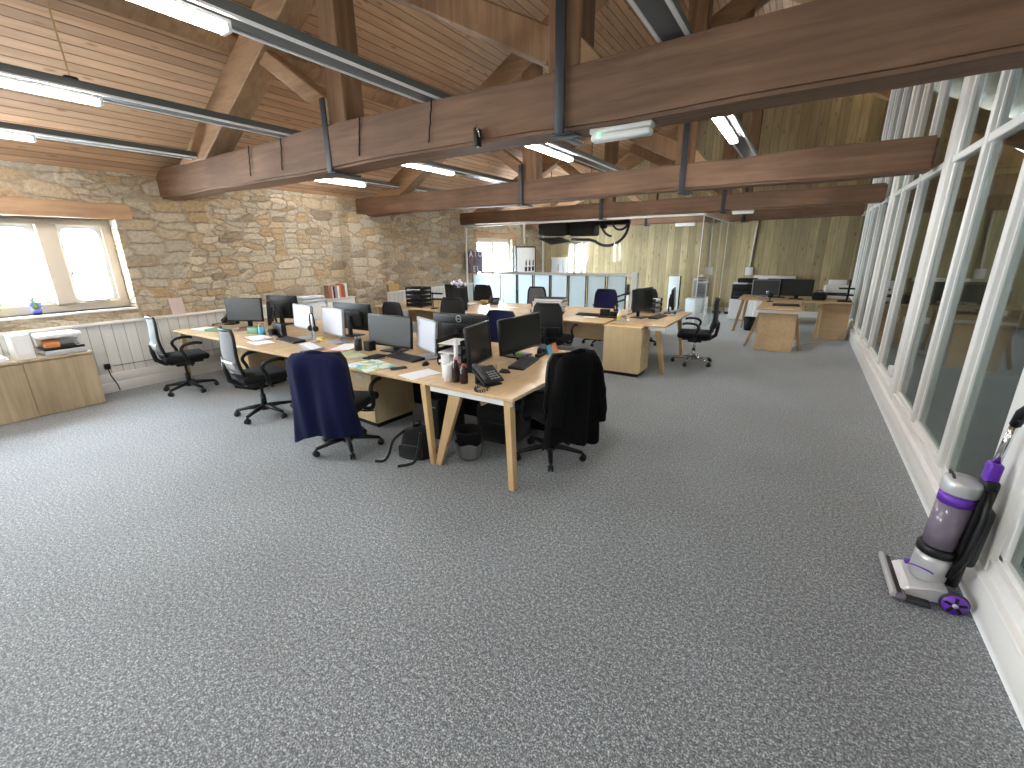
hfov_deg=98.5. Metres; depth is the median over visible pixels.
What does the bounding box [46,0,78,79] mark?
cable
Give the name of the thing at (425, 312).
desk
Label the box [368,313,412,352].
monitor
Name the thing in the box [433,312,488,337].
monitor
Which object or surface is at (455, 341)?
paper roll
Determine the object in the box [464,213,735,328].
glass screen
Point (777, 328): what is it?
desk
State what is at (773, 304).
keyboard
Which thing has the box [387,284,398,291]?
storage box
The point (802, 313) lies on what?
baseboard
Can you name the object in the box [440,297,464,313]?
office chair
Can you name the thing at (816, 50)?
roof truss
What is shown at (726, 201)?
roof truss
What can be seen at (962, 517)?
vacuum cleaner
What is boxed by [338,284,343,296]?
book
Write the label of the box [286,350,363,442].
coat
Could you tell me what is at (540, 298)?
binder
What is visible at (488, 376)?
desk phone
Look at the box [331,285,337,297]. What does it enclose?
book
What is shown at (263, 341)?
paper sheet
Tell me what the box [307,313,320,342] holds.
stand
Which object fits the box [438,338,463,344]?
paper stack
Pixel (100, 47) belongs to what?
ceiling
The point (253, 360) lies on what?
drawer pedestal
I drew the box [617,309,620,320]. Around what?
spray bottle
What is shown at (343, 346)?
paper sheet
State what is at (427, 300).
tray
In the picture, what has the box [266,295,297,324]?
monitor
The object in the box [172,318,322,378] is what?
desk
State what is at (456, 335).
tray
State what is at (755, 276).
wall shelf
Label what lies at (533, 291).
office chair
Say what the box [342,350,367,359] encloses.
folder
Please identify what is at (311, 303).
tray
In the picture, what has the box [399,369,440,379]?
paper sheet
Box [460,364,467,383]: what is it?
bottle
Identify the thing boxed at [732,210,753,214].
emergency light
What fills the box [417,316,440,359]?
monitor
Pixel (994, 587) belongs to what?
wall partition
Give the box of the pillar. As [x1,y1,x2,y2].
[338,213,387,313]
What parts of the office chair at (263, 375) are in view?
panel, frame, leg, armrest, leg, seat, armrest, leg, leg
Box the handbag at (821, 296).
[812,290,826,300]
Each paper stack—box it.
[407,290,428,293]
[407,294,424,298]
[407,298,428,302]
[407,302,428,306]
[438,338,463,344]
[438,346,464,354]
[439,355,465,363]
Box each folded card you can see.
[545,344,552,354]
[551,342,557,351]
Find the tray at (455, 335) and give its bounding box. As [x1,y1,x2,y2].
[436,333,466,366]
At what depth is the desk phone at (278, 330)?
5.55 m
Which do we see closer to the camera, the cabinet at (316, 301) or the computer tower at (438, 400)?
the computer tower at (438, 400)
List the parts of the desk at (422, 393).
leg, modesty panel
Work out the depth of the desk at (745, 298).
8.87 m
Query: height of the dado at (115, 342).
0.920 m
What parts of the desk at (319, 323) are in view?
leg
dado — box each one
[0,298,324,393]
[387,283,473,329]
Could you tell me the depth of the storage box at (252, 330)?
5.77 m
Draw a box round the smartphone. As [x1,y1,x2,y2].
[389,366,407,369]
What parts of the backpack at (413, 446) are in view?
handle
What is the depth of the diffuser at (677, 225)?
11.42 m
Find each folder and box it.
[204,326,238,331]
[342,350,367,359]
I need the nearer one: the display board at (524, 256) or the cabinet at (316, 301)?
the cabinet at (316, 301)
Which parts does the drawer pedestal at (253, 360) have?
drawer, drawer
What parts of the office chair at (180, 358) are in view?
panel, frame, leg, leg, armrest, seat, armrest, leg, leg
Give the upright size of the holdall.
0.511 m
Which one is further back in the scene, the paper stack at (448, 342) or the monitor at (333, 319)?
the monitor at (333, 319)
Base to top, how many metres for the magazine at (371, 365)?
0.010 m
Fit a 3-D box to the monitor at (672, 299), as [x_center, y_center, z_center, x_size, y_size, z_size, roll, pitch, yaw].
[2.569,-1.344,7.116,0.190,0.391,0.500,6,18,22]
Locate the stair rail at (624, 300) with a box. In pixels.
[593,293,625,316]
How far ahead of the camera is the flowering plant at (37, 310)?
5.24 m
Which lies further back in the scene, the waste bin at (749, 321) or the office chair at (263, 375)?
the waste bin at (749, 321)
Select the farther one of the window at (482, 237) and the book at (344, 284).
the window at (482, 237)
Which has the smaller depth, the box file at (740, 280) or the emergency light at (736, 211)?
the emergency light at (736, 211)
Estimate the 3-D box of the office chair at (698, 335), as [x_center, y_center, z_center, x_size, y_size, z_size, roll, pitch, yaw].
[2.836,-0.816,6.796,0.655,1.017,0.650,7,18,24]
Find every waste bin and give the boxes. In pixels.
[455,424,483,460]
[744,316,755,330]
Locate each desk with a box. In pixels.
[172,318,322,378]
[236,327,416,357]
[341,335,500,463]
[375,298,479,321]
[427,347,598,491]
[436,302,531,315]
[515,306,633,339]
[610,310,691,374]
[732,294,853,338]
[743,300,801,352]
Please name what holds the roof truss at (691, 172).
on the pillar
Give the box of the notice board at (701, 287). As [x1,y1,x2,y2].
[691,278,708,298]
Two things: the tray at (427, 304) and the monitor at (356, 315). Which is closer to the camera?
the monitor at (356, 315)
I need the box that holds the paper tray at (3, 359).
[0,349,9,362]
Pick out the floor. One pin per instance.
(184, 583)
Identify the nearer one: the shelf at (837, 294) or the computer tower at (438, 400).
the computer tower at (438, 400)
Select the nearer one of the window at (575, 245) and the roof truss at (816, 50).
the roof truss at (816, 50)
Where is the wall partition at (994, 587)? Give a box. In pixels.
[846,68,1023,729]
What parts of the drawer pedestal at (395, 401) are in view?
drawer, drawer, drawer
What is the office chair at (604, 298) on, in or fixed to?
on the floor
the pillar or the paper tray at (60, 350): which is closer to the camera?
the paper tray at (60, 350)
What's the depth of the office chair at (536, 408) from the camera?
3.59 m
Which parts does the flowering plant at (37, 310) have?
pot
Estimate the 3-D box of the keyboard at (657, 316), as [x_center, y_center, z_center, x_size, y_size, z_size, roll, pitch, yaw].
[2.226,-1.031,6.715,0.150,0.030,0.420,12,21,36]
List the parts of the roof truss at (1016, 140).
queen post, king post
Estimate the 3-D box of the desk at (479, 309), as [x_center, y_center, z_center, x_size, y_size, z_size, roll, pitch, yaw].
[-0.263,-1.057,8.236,1.600,0.730,1.600,10,20,31]
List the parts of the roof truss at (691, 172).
queen post, king post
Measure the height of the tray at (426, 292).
0.050 m
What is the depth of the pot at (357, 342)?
4.67 m
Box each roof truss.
[156,0,1023,199]
[355,0,939,216]
[460,0,1023,224]
[525,90,1023,229]
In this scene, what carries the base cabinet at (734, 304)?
on the floor
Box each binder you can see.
[532,300,567,304]
[533,296,567,301]
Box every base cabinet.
[0,350,105,425]
[727,299,754,319]
[816,303,851,339]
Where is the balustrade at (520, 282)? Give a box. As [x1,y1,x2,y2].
[472,271,638,319]
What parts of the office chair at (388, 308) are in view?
panel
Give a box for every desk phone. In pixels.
[212,315,239,325]
[472,363,503,392]
[482,295,499,304]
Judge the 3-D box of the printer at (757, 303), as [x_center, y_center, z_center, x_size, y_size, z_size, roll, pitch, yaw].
[6.069,-1.947,10.615,0.380,0.900,0.405,10,20,31]
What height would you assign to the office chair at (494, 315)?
1.017 m
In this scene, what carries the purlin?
on the roof truss at (691, 172)
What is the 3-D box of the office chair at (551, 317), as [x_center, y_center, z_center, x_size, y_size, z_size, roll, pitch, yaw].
[0.628,-0.736,6.630,0.650,1.017,0.655,9,19,28]
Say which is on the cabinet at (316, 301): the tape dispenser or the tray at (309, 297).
the tray at (309, 297)
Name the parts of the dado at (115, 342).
skirting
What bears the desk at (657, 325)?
on the floor
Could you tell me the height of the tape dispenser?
0.085 m
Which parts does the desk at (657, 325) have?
rail, leg, leg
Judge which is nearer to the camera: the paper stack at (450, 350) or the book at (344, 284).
the paper stack at (450, 350)
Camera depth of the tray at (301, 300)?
7.73 m
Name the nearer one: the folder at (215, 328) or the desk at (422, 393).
the desk at (422, 393)
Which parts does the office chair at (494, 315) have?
frame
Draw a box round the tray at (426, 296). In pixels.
[406,294,431,298]
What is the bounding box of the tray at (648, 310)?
[643,307,661,311]
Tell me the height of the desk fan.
0.205 m
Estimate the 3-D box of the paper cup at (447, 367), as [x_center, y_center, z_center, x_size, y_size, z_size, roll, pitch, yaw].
[-0.512,-0.092,3.526,0.072,0.140,0.072,10,20,31]
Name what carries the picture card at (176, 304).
on the dado at (115, 342)
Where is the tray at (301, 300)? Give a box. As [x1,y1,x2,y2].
[297,298,324,302]
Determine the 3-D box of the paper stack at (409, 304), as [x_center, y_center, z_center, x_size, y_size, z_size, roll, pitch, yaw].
[-1.780,-1.521,8.400,0.300,0.050,0.280,8,19,28]
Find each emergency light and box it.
[590,120,654,143]
[675,222,695,226]
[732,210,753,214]
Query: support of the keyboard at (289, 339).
on the desk at (279, 348)
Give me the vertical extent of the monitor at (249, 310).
0.421 m
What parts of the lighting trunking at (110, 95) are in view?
batten light, batten light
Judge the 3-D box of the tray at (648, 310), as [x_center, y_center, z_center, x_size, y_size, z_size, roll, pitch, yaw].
[2.264,-1.237,7.297,0.340,0.050,0.260,14,22,41]
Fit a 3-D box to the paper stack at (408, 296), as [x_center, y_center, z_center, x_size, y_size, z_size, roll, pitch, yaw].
[-1.782,-1.662,8.357,0.300,0.045,0.280,8,19,28]
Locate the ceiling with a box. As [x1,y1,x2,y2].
[0,0,1023,210]
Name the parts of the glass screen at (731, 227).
head rail, head rail, pane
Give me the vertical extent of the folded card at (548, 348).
0.085 m
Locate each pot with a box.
[257,326,265,334]
[353,338,362,350]
[363,340,375,350]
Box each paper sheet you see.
[191,326,214,330]
[248,340,274,344]
[331,344,353,349]
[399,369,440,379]
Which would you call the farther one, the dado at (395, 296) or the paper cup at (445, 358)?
the dado at (395, 296)
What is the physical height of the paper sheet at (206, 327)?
0.012 m
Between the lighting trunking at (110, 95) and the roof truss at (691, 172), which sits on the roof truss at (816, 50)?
the lighting trunking at (110, 95)
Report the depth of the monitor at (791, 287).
8.80 m
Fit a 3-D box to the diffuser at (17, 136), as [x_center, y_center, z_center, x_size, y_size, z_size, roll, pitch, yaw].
[-4.927,-2.202,3.759,0.070,0.035,1.170,10,20,31]
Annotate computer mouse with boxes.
[422,360,428,365]
[499,368,510,373]
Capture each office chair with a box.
[144,315,218,396]
[217,326,291,423]
[300,350,383,459]
[382,301,403,315]
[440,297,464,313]
[467,284,492,314]
[486,310,514,342]
[515,348,588,471]
[527,286,546,303]
[533,302,577,345]
[582,289,617,346]
[625,288,657,345]
[671,297,720,366]
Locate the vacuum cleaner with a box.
[878,406,1023,615]
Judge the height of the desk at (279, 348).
0.730 m
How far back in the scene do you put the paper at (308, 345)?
4.83 m
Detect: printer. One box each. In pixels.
[31,329,87,355]
[731,282,752,298]
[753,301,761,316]
[823,280,850,299]
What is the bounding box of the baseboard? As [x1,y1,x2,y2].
[724,307,817,317]
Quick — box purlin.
[74,0,602,172]
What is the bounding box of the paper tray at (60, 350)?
[37,346,87,355]
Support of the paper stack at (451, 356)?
in the tray at (455, 335)
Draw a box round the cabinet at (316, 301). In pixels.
[297,295,325,319]
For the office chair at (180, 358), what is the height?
1.017 m
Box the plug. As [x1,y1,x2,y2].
[104,364,120,389]
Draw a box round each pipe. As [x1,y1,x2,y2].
[523,224,524,243]
[542,237,543,271]
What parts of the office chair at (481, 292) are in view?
panel, frame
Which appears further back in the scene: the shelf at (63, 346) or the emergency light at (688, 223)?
the emergency light at (688, 223)
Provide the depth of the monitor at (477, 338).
3.74 m
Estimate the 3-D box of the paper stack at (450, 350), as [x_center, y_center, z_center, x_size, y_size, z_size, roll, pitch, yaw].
[-0.517,-0.315,4.101,0.210,0.012,0.290,7,18,24]
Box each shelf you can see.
[36,342,84,350]
[754,275,795,278]
[837,294,853,295]
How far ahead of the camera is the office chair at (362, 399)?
3.93 m
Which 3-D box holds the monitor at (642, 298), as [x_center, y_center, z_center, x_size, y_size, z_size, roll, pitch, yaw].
[1.943,-1.229,6.673,0.190,0.441,0.660,13,22,39]
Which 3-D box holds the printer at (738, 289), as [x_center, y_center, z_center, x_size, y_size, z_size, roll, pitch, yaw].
[5.732,-2.306,10.894,0.520,0.395,0.540,10,20,31]
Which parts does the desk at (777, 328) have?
leg, modesty panel, rail, leg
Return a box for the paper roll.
[453,339,459,366]
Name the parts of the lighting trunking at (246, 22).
batten light, batten light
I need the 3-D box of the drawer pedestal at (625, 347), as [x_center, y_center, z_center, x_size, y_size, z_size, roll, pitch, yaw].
[1.652,-0.507,6.367,0.564,0.703,0.412,10,20,31]
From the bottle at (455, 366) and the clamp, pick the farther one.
the clamp
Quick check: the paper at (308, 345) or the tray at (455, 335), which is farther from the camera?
the paper at (308, 345)
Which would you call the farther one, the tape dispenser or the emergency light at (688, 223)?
the emergency light at (688, 223)
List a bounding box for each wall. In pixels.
[0,160,541,331]
[544,93,1023,328]
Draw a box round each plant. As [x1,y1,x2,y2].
[27,297,41,314]
[515,352,521,359]
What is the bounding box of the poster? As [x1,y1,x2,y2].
[468,251,482,272]
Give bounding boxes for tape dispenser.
[535,348,545,357]
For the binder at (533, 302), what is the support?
on the binder
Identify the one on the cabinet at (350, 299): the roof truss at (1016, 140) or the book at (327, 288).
the book at (327, 288)
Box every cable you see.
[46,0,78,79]
[792,327,849,348]
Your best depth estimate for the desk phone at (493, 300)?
8.60 m
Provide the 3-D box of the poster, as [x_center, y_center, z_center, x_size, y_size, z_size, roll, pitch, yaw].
[-0.974,-3.280,11.826,0.023,0.560,0.620,10,20,31]
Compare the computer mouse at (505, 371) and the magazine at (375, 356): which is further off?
the magazine at (375, 356)
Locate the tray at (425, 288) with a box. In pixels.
[405,286,430,290]
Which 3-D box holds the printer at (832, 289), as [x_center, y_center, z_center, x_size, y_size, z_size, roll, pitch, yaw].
[6.497,-1.895,8.820,0.420,0.362,0.372,10,20,31]
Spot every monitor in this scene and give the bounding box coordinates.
[224,298,263,328]
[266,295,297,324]
[266,298,276,331]
[293,303,318,339]
[322,306,350,344]
[332,302,371,336]
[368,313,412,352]
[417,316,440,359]
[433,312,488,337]
[444,284,468,302]
[463,320,491,372]
[497,312,540,358]
[630,287,652,318]
[664,287,676,313]
[751,280,780,297]
[768,279,784,297]
[781,279,814,298]
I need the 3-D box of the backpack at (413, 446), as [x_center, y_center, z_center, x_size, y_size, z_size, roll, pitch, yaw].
[-0.903,0.501,3.817,0.346,0.326,0.476,13,21,37]
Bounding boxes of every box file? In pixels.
[3,332,36,360]
[738,278,757,282]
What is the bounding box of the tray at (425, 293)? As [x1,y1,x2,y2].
[405,286,431,307]
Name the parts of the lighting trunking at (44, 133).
batten light, batten light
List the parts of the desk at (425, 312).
modesty panel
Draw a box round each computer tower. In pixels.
[424,392,464,438]
[526,387,544,430]
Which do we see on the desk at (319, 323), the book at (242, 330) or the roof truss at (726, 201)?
the book at (242, 330)
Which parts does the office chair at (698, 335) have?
leg, leg, armrest, armrest, seat, leg, frame, panel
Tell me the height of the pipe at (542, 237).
2.700 m
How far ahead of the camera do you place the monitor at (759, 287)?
9.06 m
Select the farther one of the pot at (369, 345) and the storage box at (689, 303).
the storage box at (689, 303)
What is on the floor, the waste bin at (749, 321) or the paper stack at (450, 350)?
the waste bin at (749, 321)
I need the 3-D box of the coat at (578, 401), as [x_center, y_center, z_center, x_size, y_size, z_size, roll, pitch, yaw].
[0.486,0.122,3.463,0.563,0.840,0.292,-11,20,-32]
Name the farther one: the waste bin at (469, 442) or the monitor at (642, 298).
the monitor at (642, 298)
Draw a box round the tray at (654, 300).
[643,297,662,313]
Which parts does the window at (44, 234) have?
sill, handle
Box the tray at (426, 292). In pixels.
[405,291,429,294]
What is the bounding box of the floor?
[0,304,1023,767]
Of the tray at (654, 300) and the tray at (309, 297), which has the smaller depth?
the tray at (654, 300)
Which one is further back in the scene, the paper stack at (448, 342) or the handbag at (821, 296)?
the handbag at (821, 296)
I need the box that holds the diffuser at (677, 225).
[675,224,694,226]
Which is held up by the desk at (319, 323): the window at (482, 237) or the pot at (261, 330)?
the pot at (261, 330)
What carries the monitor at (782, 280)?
on the desk at (745, 298)
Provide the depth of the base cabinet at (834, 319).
8.49 m
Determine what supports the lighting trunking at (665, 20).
on the roof truss at (816, 50)
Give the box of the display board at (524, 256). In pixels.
[514,246,535,291]
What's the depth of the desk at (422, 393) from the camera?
4.00 m
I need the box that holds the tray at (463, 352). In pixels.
[436,345,465,355]
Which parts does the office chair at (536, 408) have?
armrest, leg, seat, leg, leg, panel, frame, leg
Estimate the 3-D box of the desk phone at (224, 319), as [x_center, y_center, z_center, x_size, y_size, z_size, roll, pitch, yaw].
[-4.262,-0.967,6.559,0.303,0.168,0.255,0,17,3]
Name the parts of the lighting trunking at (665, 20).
batten light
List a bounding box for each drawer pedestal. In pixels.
[232,348,286,389]
[350,370,414,426]
[602,323,649,376]
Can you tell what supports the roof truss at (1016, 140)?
attached to the wall at (254, 243)
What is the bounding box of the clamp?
[623,284,629,320]
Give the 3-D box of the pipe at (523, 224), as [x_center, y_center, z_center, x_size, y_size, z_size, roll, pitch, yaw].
[0.367,-4.814,13.548,0.080,0.950,0.080,10,20,31]
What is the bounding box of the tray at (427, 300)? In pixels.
[406,299,430,302]
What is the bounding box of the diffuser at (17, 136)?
[0,133,31,140]
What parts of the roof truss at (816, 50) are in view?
queen post, king post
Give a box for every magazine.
[348,359,396,372]
[363,354,386,359]
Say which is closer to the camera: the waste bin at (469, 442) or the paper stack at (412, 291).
the waste bin at (469, 442)
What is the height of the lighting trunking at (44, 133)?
0.124 m
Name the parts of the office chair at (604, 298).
panel, frame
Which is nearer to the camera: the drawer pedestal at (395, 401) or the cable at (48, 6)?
the cable at (48, 6)
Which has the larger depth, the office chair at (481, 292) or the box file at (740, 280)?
the box file at (740, 280)
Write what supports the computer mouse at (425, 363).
on the desk at (422, 393)
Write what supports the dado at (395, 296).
attached to the wall at (254, 243)
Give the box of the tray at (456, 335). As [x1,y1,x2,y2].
[436,333,464,346]
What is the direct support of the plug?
attached to the dado at (115, 342)
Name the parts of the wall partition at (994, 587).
pane, pane, pane, pane, pane, pane, pane, post, pane, pane, pane, pane, pane, skirting, sill, pane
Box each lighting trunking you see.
[0,62,516,182]
[0,121,439,191]
[129,0,624,170]
[627,0,757,157]
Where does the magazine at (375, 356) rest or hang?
on the desk at (422, 393)
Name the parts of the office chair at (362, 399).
frame, leg, leg, leg, seat, armrest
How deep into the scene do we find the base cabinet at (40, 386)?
4.98 m
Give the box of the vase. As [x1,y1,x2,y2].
[450,279,467,310]
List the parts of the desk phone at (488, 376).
cord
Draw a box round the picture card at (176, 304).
[168,297,185,314]
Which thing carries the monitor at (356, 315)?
on the desk at (279, 348)
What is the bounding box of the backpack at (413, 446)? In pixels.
[375,419,436,467]
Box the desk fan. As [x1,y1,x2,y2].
[766,291,773,301]
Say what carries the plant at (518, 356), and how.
on the desk at (517, 384)
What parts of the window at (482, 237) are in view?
frame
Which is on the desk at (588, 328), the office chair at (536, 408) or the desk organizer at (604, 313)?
the desk organizer at (604, 313)
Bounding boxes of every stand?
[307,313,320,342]
[837,280,854,301]
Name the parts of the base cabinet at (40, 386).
door, door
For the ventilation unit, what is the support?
hanging from the ceiling
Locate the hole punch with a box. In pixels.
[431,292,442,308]
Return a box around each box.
[247,326,258,333]
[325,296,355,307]
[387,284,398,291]
[685,297,704,312]
[745,221,758,274]
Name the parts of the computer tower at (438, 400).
panel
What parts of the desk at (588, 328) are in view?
modesty panel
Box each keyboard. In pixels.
[276,336,305,343]
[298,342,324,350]
[386,351,424,362]
[508,356,539,370]
[575,312,599,315]
[648,314,667,318]
[772,303,799,306]
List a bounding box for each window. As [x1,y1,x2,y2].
[0,197,138,321]
[474,232,514,274]
[567,243,586,272]
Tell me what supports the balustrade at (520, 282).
on the floor
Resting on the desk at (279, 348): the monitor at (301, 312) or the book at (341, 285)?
the monitor at (301, 312)
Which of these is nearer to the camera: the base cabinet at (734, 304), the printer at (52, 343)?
the printer at (52, 343)
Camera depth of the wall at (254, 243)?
6.87 m
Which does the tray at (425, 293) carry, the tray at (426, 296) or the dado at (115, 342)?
the tray at (426, 296)
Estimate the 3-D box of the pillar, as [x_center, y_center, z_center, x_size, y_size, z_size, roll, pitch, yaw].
[-2.965,-2.119,8.921,0.330,2.440,0.780,10,20,31]
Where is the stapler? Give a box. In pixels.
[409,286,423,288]
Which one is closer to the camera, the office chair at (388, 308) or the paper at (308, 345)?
the paper at (308, 345)
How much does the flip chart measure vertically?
1.520 m
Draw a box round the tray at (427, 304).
[406,303,430,306]
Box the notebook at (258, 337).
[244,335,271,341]
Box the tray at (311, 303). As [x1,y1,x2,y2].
[298,301,324,305]
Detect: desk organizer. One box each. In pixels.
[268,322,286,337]
[598,309,618,317]
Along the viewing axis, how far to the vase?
7.66 m
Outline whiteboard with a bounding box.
[666,276,681,310]
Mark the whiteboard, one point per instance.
(674, 281)
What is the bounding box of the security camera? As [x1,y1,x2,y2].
[473,124,481,147]
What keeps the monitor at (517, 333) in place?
on the desk at (517, 384)
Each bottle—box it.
[452,357,459,382]
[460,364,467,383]
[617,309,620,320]
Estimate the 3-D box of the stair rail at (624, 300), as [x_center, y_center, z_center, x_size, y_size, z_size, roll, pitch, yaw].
[2.181,-1.654,9.957,0.772,0.819,0.040,10,20,31]
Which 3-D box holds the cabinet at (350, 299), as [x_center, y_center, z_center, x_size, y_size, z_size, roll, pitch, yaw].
[-3.285,-1.206,8.530,0.160,0.925,0.630,10,20,31]
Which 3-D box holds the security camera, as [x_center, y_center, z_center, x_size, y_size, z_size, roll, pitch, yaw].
[-0.251,-1.780,3.162,0.056,0.135,0.103,0,17,1]
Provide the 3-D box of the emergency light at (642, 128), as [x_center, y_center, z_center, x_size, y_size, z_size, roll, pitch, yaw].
[0.688,-1.592,2.773,0.400,0.095,0.091,10,20,31]
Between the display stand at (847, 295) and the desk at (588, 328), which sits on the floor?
the desk at (588, 328)
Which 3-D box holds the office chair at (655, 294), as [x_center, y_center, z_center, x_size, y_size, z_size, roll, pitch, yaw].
[2.450,-1.259,8.287,0.650,1.017,0.655,6,18,22]
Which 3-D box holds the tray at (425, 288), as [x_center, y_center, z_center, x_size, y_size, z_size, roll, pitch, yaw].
[-1.773,-1.807,8.332,0.360,0.050,0.320,8,19,27]
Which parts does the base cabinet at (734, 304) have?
door, door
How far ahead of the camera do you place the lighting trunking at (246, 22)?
2.53 m
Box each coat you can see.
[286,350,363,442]
[542,348,606,450]
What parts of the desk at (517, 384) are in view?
leg, rail, leg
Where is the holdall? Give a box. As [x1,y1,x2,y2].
[477,398,530,444]
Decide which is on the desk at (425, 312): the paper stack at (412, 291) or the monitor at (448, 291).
the monitor at (448, 291)
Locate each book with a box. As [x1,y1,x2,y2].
[232,328,247,333]
[323,285,332,298]
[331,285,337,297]
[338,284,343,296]
[340,283,347,296]
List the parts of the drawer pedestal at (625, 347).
drawer, drawer, drawer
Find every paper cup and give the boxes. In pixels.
[441,354,449,377]
[443,363,452,381]
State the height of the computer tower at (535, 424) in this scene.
0.400 m
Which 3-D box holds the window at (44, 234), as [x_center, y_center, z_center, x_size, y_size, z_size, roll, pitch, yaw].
[-5.872,-1.390,4.942,0.395,1.330,2.720,10,20,31]
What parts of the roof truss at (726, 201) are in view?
queen post, king post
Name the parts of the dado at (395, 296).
skirting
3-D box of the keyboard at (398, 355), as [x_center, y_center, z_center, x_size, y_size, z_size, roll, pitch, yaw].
[-1.052,-0.268,4.324,0.440,0.030,0.150,13,22,39]
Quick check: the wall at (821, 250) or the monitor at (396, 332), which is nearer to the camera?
the monitor at (396, 332)
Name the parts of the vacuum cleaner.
sole plate, bin handle, bin lid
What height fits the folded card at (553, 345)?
0.085 m
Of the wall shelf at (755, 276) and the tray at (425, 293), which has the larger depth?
the wall shelf at (755, 276)
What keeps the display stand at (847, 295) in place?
on the desk at (745, 298)
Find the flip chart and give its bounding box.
[550,257,566,284]
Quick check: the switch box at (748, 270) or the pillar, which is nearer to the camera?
the pillar
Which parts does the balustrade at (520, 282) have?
panel, panel, panel, panel, panel, rail, panel, panel, panel, panel, newel post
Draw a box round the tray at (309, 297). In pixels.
[297,295,323,299]
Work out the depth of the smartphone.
3.93 m
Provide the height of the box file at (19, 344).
0.275 m
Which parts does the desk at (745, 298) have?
leg, leg, leg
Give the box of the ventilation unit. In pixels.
[538,143,630,246]
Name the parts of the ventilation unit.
deflector plate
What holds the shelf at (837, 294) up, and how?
attached to the display stand at (847, 295)
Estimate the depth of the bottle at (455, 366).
3.47 m
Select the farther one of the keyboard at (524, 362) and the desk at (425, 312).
the desk at (425, 312)
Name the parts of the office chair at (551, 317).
panel, frame, seat, armrest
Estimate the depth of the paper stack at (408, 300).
8.27 m
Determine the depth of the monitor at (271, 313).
5.81 m
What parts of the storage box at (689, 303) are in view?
lid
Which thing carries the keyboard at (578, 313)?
on the desk at (588, 328)

